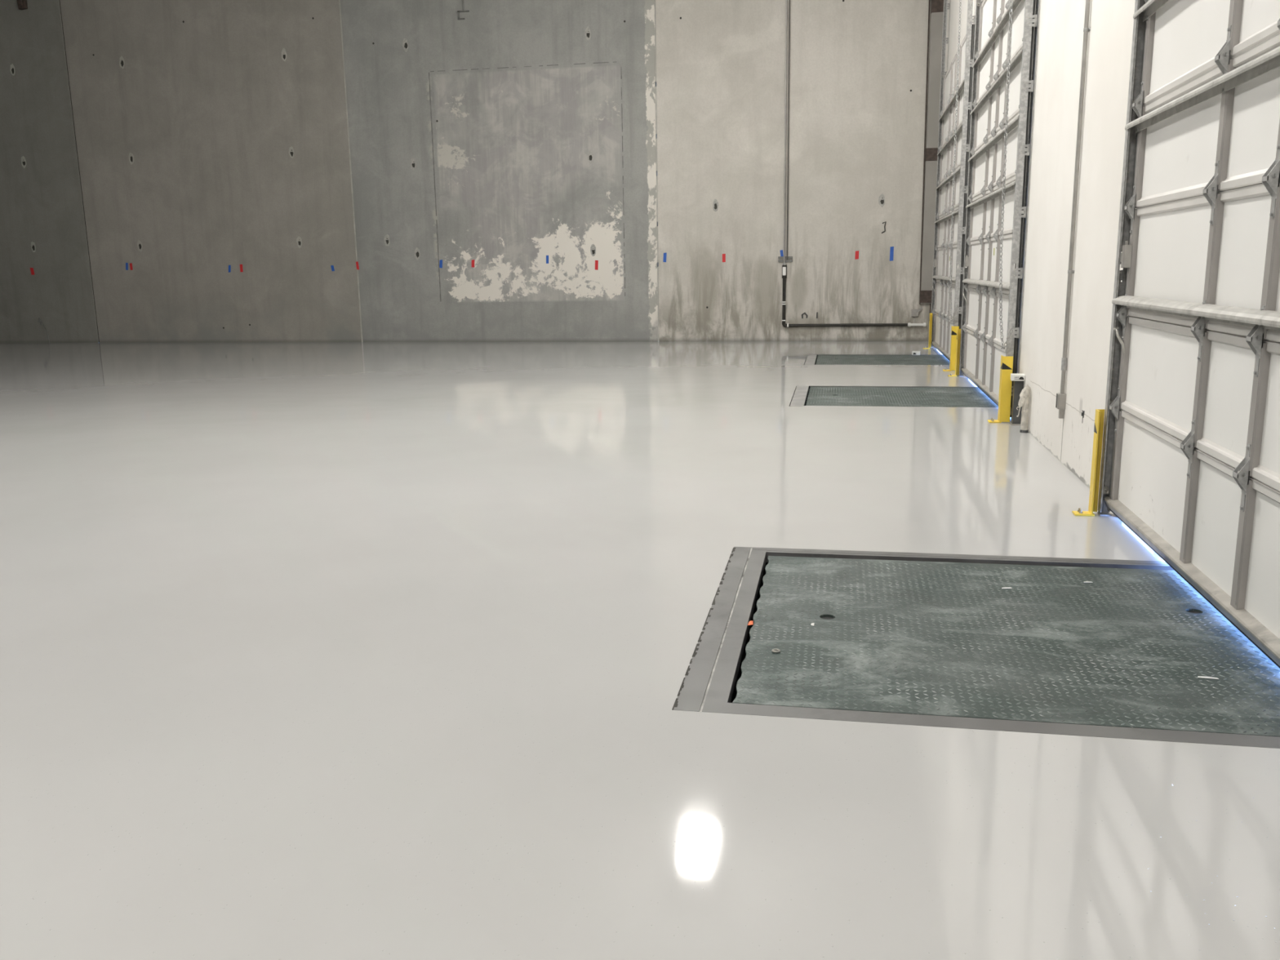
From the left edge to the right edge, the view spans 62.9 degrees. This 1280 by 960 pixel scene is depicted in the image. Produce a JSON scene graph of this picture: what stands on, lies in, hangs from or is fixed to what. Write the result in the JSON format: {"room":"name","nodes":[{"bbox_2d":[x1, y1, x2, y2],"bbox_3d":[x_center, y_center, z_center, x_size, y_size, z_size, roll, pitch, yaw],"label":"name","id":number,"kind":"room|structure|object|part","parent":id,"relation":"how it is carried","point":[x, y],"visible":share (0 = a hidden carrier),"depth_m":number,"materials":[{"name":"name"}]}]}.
{"room":"distribution center","nodes":[
{"label":"distribution center","id":0,"kind":"room"},
{"bbox_2d":[0,0,931,342],"bbox_3d":[-9.409,-7.549,24.439,32.210,8.600,0.221,1,12,11],"label":"wall","id":1,"kind":"structure","parent":0,"point":[183,142],"depth_m":23.46,"materials":[{"name":"concrete"}]},
{"bbox_2d":[17,0,27,9],"bbox_3d":[-14.498,-11.225,24.494,0.220,0.370,0.140,1,12,11],"label":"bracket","id":2,"kind":"object","parent":1,"relation":"attached to","point":[22,4],"visible":1,"depth_m":24.48,"materials":[{"name":"brown metal"}]},
{"bbox_2d":[30,267,35,275],"bbox_3d":[-15.060,-5.173,25.910,0.108,0.176,0.002,1,12,11],"label":"flag","id":3,"kind":"object","parent":1,"relation":"attached to","point":[31,268],"visible":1,"depth_m":25.91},
{"bbox_2d":[38,317,49,342],"bbox_3d":[-14.912,-3.748,26.139,0.236,0.616,0.066,1,12,11],"label":"stub","id":4,"kind":"object","parent":1,"relation":"attached to","point":[40,321],"visible":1,"depth_m":26.10,"materials":[{"name":"grey metal"}]},
{"bbox_2d":[240,264,243,271],"bbox_3d":[-9.482,-5.039,24.872,0.071,0.181,0.002,1,12,11],"label":"flag","id":5,"kind":"object","parent":1,"relation":"attached to","point":[241,265],"visible":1,"depth_m":24.87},
{"bbox_2d":[439,259,442,267],"bbox_3d":[-4.559,-4.950,23.949,0.085,0.189,0.002,1,12,11],"label":"flag","id":6,"kind":"object","parent":1,"relation":"attached to","point":[441,260],"visible":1,"depth_m":23.95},
{"bbox_2d":[457,0,469,19],"bbox_3d":[-3.853,-10.793,22.595,0.260,1.570,0.048,1,12,11],"label":"bracket","id":7,"kind":"object","parent":1,"relation":"attached to","point":[463,11],"visible":1,"depth_m":22.72,"materials":[{"name":"grey metal"}]},
{"bbox_2d":[546,255,548,263],"bbox_3d":[-2.079,-4.952,23.475,0.065,0.180,0.002,1,12,11],"label":"flag","id":8,"kind":"object","parent":1,"relation":"attached to","point":[547,256],"visible":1,"depth_m":23.48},
{"bbox_2d":[595,260,598,270],"bbox_3d":[-0.968,-4.789,23.296,0.080,0.215,0.002,1,12,11],"label":"flag","id":9,"kind":"object","parent":1,"relation":"attached to","point":[596,261],"visible":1,"depth_m":23.29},
{"bbox_2d":[662,252,666,262],"bbox_3d":[0.547,-4.892,22.985,0.080,0.209,0.002,1,12,11],"label":"tape","id":10,"kind":"object","parent":1,"relation":"attached to","point":[664,254],"visible":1,"depth_m":22.98,"materials":[{"name":"blue plastic"}]},
{"bbox_2d":[722,253,725,262],"bbox_3d":[1.826,-4.832,22.753,0.070,0.180,0.002,1,12,11],"label":"flag","id":11,"kind":"object","parent":1,"relation":"attached to","point":[723,255],"visible":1,"depth_m":22.75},
{"bbox_2d":[777,0,792,262],"bbox_3d":[3.078,-8.035,21.823,0.310,6.870,0.071,1,12,11],"label":"conduit","id":12,"kind":"object","parent":1,"relation":"attached to","point":[784,257],"visible":1,"depth_m":21.96,"materials":[{"name":"grey metal"}]},
{"bbox_2d":[782,262,926,327],"bbox_3d":[4.567,-3.968,22.345,3.050,1.392,0.121,1,12,11],"label":"drain pipe","id":13,"kind":"object","parent":1,"relation":"attached to","point":[784,266],"visible":1,"depth_m":22.49,"materials":[{"name":"black metal"}]},
{"bbox_2d":[854,250,858,259],"bbox_3d":[4.614,-4.783,22.230,0.079,0.180,0.002,1,12,11],"label":"tape","id":14,"kind":"object","parent":1,"relation":"attached to","point":[856,257],"visible":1,"depth_m":22.23,"materials":[{"name":"red plastic"}]},
{"bbox_2d":[889,246,893,261],"bbox_3d":[5.321,-4.781,22.096,0.078,0.300,0.002,1,12,11],"label":"tape","id":15,"kind":"object","parent":1,"relation":"attached to","point":[891,248],"visible":1,"depth_m":22.09,"materials":[{"name":"blue plastic"}]},
{"bbox_2d":[911,306,922,323],"bbox_3d":[5.883,-3.507,22.219,0.224,0.338,0.060,1,12,11],"label":"junction box","id":16,"kind":"object","parent":1,"relation":"attached to","point":[914,313],"visible":1,"depth_m":22.19,"materials":[{"name":"metal"}]},
{"bbox_2d":[919,0,943,319],"bbox_3d":[5.965,-7.355,21.405,0.305,8.220,0.082,1,12,11],"label":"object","id":17,"kind":"structure","parent":1,"relation":"attached to","point":[930,173],"depth_m":21.48,"materials":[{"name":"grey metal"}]},
{"bbox_3d":[6.047,-3.877,22.101,0.240,0.255,0.082,1,12,11],"label":"steel plate","id":18,"kind":"part","parent":17,"relation":"part of","materials":[{"name":"brown metal"}]},
{"bbox_3d":[6.006,-6.703,21.530,0.240,0.250,0.082,1,12,11],"label":"steel plate","id":19,"kind":"part","parent":17,"relation":"part of","materials":[{"name":"brown metal"}]},
{"bbox_3d":[5.965,-9.525,20.961,0.240,0.290,0.082,1,12,11],"label":"steel plate","id":20,"kind":"part","parent":17,"relation":"part of","materials":[{"name":"brown metal"}]},
{"bbox_2d":[0,341,1279,959],"bbox_3d":[-12.992,0.789,6.383,32.160,0.500,39.200,1,12,11],"label":"floor","id":21,"kind":"structure","parent":0,"point":[308,651],"depth_m":4.01,"materials":[{"name":"white paint"}]},
{"bbox_2d":[804,354,950,365],"bbox_3d":[4.248,-1.843,18.174,2.712,0.502,2.132,1,12,11],"label":"dock leveler","id":22,"kind":"object","parent":21,"relation":"in","point":[811,359],"visible":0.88,"depth_m":18.05,"materials":[{"name":"metal"}]},
{"bbox_2d":[911,351,919,355],"bbox_3d":[5.009,-2.302,18.965,0.143,0.067,0.160,3,12,16],"label":"sensor box","id":23,"kind":"object","parent":22,"relation":"on","point":[913,353],"visible":1,"depth_m":18.90,"materials":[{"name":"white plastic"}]},
{"bbox_2d":[790,386,998,408],"bbox_3d":[3.277,-0.802,13.084,2.708,0.502,2.182,1,12,11],"label":"dock leveler","id":24,"kind":"object","parent":21,"relation":"in","point":[900,396],"visible":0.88,"depth_m":12.93,"materials":[{"name":"metal"}]},
{"bbox_2d":[923,313,932,348],"bbox_3d":[5.597,-2.897,20.323,0.153,0.680,0.097,1,12,11],"label":"guard","id":25,"kind":"object","parent":21,"relation":"on","point":[931,314],"visible":1,"depth_m":20.34,"materials":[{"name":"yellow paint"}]},
{"bbox_2d":[942,325,959,371],"bbox_3d":[4.760,-2.015,16.011,0.200,0.680,0.143,1,12,11],"label":"guard","id":26,"kind":"object","parent":21,"relation":"on","point":[953,329],"visible":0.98,"depth_m":15.95,"materials":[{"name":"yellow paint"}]},
{"bbox_2d":[947,328,960,376],"bbox_3d":[4.576,-1.850,15.208,0.153,0.680,0.097,1,12,11],"label":"guard","id":27,"kind":"object","parent":21,"relation":"on","point":[958,331],"visible":1,"depth_m":15.22,"materials":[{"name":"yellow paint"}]},
{"bbox_2d":[671,546,1279,748],"bbox_3d":[1.680,0.895,4.790,2.733,0.502,2.334,1,12,11],"label":"dock leveler","id":28,"kind":"object","parent":21,"relation":"in","point":[895,637],"visible":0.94,"depth_m":4.43,"materials":[{"name":"metal"}]},
{"bbox_2d":[747,620,753,625],"bbox_3d":[0.508,0.650,4.792,0.024,0.013,0.060,1,12,11],"label":"scrap","id":29,"kind":"object","parent":28,"relation":"on","point":[751,622],"visible":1,"depth_m":4.78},
{"bbox_2d":[771,648,780,653],"bbox_3d":[0.576,0.724,4.431,0.037,0.010,0.037,1,12,11],"label":"washer","id":30,"kind":"object","parent":28,"relation":"on","point":[775,651],"visible":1,"depth_m":4.42,"materials":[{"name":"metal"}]},
{"bbox_2d":[821,617,834,619],"bbox_3d":[0.873,0.673,4.875,0.084,0.048,0.084,1,12,11],"label":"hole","id":31,"kind":"object","parent":28,"relation":"attached to","point":[822,618],"depth_m":4.88,"materials":[{"name":"metal"}]},
{"bbox_2d":[1197,675,1218,679],"bbox_3d":[2.220,0.772,4.088,0.075,0.002,0.015,2,12,15],"label":"paper scrap","id":32,"kind":"object","parent":28,"relation":"on","point":[1197,676],"visible":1,"depth_m":4.08,"materials":[{"name":"white paper"}]},
{"bbox_2d":[987,355,1013,422],"bbox_3d":[3.695,-0.933,10.724,0.200,0.680,0.143,1,12,11],"label":"guard","id":33,"kind":"object","parent":21,"relation":"on","point":[1006,362],"visible":1,"depth_m":10.66,"materials":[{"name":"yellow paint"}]},
{"bbox_3d":[3.661,-0.606,10.799,0.120,0.012,0.140,1,12,11],"label":"plate","id":34,"kind":"part","parent":33,"relation":"part of","materials":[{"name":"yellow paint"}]},
{"bbox_2d":[1009,381,1023,425],"bbox_3d":[3.811,-0.783,10.544,0.117,0.455,0.120,1,12,11],"label":"steel post","id":35,"kind":"object","parent":21,"relation":"on","point":[1018,386],"visible":0.55,"depth_m":10.52,"materials":[{"name":"black metal"}]},
{"bbox_2d":[1010,373,1025,381],"bbox_3d":[3.774,-1.027,10.446,0.130,0.061,0.146,3,12,16],"label":"sensor box","id":36,"kind":"object","parent":35,"relation":"on","point":[1014,377],"visible":1,"depth_m":10.38,"materials":[{"name":"white plastic"}]},
{"bbox_2d":[1016,384,1031,432],"bbox_3d":[3.683,-0.688,10.058,0.128,0.464,0.085,1,12,11],"label":"pipe","id":37,"kind":"object","parent":21,"relation":"on","point":[1024,396],"visible":1,"depth_m":10.03,"materials":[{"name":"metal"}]},
{"bbox_2d":[1017,384,1031,407],"bbox_3d":[3.692,-0.807,10.032,0.106,0.220,0.085,1,12,11],"label":"plastic bag","id":38,"kind":"object","parent":37,"relation":"attached to","point":[1024,396],"depth_m":10.01,"materials":[{"name":"white plastic"}]},
{"bbox_2d":[1071,408,1104,515],"bbox_3d":[2.885,-0.110,6.707,0.153,0.680,0.097,1,12,11],"label":"guard","id":39,"kind":"object","parent":21,"relation":"on","point":[1100,413],"visible":1,"depth_m":6.72,"materials":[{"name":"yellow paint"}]},
{"bbox_3d":[2.873,0.217,6.776,0.120,0.012,0.095,1,12,11],"label":"plate","id":40,"kind":"part","parent":39,"relation":"part of","materials":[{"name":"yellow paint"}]},
{"bbox_2d":[930,0,1137,488],"bbox_3d":[2.487,-3.323,2.687,0.210,8.620,39.402,1,12,11],"label":"wall","id":41,"kind":"structure","parent":0,"point":[1070,438],"depth_m":8.35,"materials":[{"name":"white paint"}]},
{"bbox_2d":[931,0,975,360],"bbox_3d":[5.301,-5.902,17.739,0.135,7.600,4.700,1,12,11],"label":"door","id":42,"kind":"structure","parent":41,"relation":"in","point":[940,308],"depth_m":17.76,"materials":[{"name":"metal"}]},
{"bbox_3d":[5.372,-2.264,18.480,0.093,0.082,4.480,1,12,11],"label":"rail","id":43,"kind":"part","parent":42,"relation":"part of","materials":[{"name":"metal"}]},
{"bbox_3d":[5.354,-3.145,18.293,0.024,0.571,4.400,1,12,11],"label":"rail","id":44,"kind":"part","parent":42,"relation":"part of","materials":[{"name":"metal"}]},
{"bbox_3d":[5.345,-3.740,18.173,0.024,0.636,4.400,1,12,11],"label":"rail","id":45,"kind":"part","parent":42,"relation":"part of","materials":[{"name":"metal"}]},
{"bbox_3d":[5.327,-4.938,17.931,0.024,0.621,4.400,1,12,11],"label":"rail","id":46,"kind":"part","parent":42,"relation":"part of","materials":[{"name":"metal"}]},
{"bbox_3d":[5.336,-4.343,18.051,0.024,0.586,4.400,1,12,11],"label":"rail","id":47,"kind":"part","parent":42,"relation":"part of","materials":[{"name":"metal"}]},
{"bbox_3d":[5.310,-6.168,17.683,0.024,0.621,4.400,1,12,11],"label":"rail","id":48,"kind":"part","parent":42,"relation":"part of","materials":[{"name":"metal"}]},
{"bbox_3d":[5.319,-5.553,17.807,0.024,0.626,4.400,1,12,11],"label":"rail","id":49,"kind":"part","parent":42,"relation":"part of","materials":[{"name":"metal"}]},
{"bbox_2d":[949,0,961,321],"bbox_3d":[4.871,-5.746,15.887,0.084,6.577,1.176,1,12,11],"label":"chain","id":50,"kind":"object","parent":42,"relation":"hanging from","point":[951,317],"visible":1,"depth_m":16.35,"materials":[{"name":"metal"}]},
{"bbox_3d":[5.300,-6.801,17.555,0.024,0.661,4.400,1,12,11],"label":"rail","id":51,"kind":"part","parent":42,"relation":"part of","materials":[{"name":"metal"}]},
{"bbox_2d":[959,0,1040,417],"bbox_3d":[4.230,-4.799,12.354,0.135,7.600,4.700,1,12,11],"label":"door","id":52,"kind":"structure","parent":41,"relation":"in","point":[980,351],"depth_m":12.26,"materials":[{"name":"metal"}]},
{"bbox_3d":[4.288,-1.735,12.970,0.024,0.048,4.400,1,12,11],"label":"rail","id":53,"kind":"part","parent":52,"relation":"part of","materials":[{"name":"metal"}]},
{"bbox_3d":[4.302,-1.162,13.095,0.093,0.082,4.480,1,12,11],"label":"rail","id":54,"kind":"part","parent":52,"relation":"part of","materials":[{"name":"metal"}]},
{"bbox_3d":[4.284,-2.042,12.908,0.024,0.571,4.400,1,12,11],"label":"rail","id":55,"kind":"part","parent":52,"relation":"part of","materials":[{"name":"metal"}]},
{"bbox_3d":[4.275,-2.638,12.787,0.024,0.636,4.400,1,12,11],"label":"rail","id":56,"kind":"part","parent":52,"relation":"part of","materials":[{"name":"metal"}]},
{"bbox_3d":[4.266,-3.241,12.666,0.024,0.586,4.400,1,12,11],"label":"rail","id":57,"kind":"part","parent":52,"relation":"part of","materials":[{"name":"metal"}]},
{"bbox_3d":[4.257,-3.836,12.546,0.024,0.621,4.400,1,12,11],"label":"rail","id":58,"kind":"part","parent":52,"relation":"part of","materials":[{"name":"metal"}]},
{"bbox_3d":[4.230,-5.698,12.170,0.024,0.661,4.400,1,12,11],"label":"rail","id":59,"kind":"part","parent":52,"relation":"part of","materials":[{"name":"metal"}]},
{"bbox_3d":[4.248,-4.451,12.422,0.024,0.626,4.400,1,12,11],"label":"rail","id":60,"kind":"part","parent":52,"relation":"part of","materials":[{"name":"metal"}]},
{"bbox_3d":[4.239,-5.066,12.297,0.024,0.621,4.400,1,12,11],"label":"rail","id":61,"kind":"part","parent":52,"relation":"part of","materials":[{"name":"metal"}]},
{"bbox_2d":[999,0,1013,349],"bbox_3d":[3.800,-4.643,10.502,0.084,6.577,1.176,1,12,11],"label":"chain","id":62,"kind":"object","parent":52,"relation":"hanging from","point":[1011,11],"visible":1,"depth_m":11.04,"materials":[{"name":"metal"}]},
{"bbox_2d":[1055,0,1090,418],"bbox_3d":[3.363,-4.518,7.709,0.058,8.190,0.095,1,12,11],"label":"conduit","id":63,"kind":"object","parent":41,"relation":"attached to","point":[1060,403],"visible":1,"depth_m":8.19,"materials":[{"name":"metal"}]},
{"bbox_2d":[1097,0,1279,668],"bbox_3d":[2.541,-3.059,3.853,0.135,7.600,4.700,1,12,11],"label":"door","id":64,"kind":"structure","parent":41,"relation":"in","point":[1190,455],"depth_m":5.10,"materials":[{"name":"metal"}]},
{"bbox_3d":[2.957,-0.864,6.454,0.064,0.159,0.093,1,12,11],"label":"pull handle","id":65,"kind":"part","parent":64,"relation":"part of","materials":[{"name":"metal"}]},
{"bbox_3d":[2.612,0.579,4.594,0.093,0.082,4.480,1,12,11],"label":"rail","id":66,"kind":"part","parent":64,"relation":"part of","materials":[{"name":"metal"}]},
{"bbox_3d":[2.599,0.005,4.469,0.024,0.048,4.400,1,12,11],"label":"rail","id":67,"kind":"part","parent":64,"relation":"part of","materials":[{"name":"metal"}]},
{"bbox_3d":[2.594,-0.302,4.407,0.024,0.571,4.400,1,12,11],"label":"rail","id":68,"kind":"part","parent":64,"relation":"part of","materials":[{"name":"metal"}]},
{"bbox_3d":[2.585,-0.898,4.287,0.024,0.636,4.400,1,12,11],"label":"rail","id":69,"kind":"part","parent":64,"relation":"part of","materials":[{"name":"metal"}]},
{"bbox_3d":[2.577,-1.500,4.165,0.024,0.586,4.400,1,12,11],"label":"rail","id":70,"kind":"part","parent":64,"relation":"part of","materials":[{"name":"metal"}]},
{"bbox_3d":[2.568,-2.096,4.045,0.024,0.621,4.400,1,12,11],"label":"rail","id":71,"kind":"part","parent":64,"relation":"part of","materials":[{"name":"metal"}]}
]}

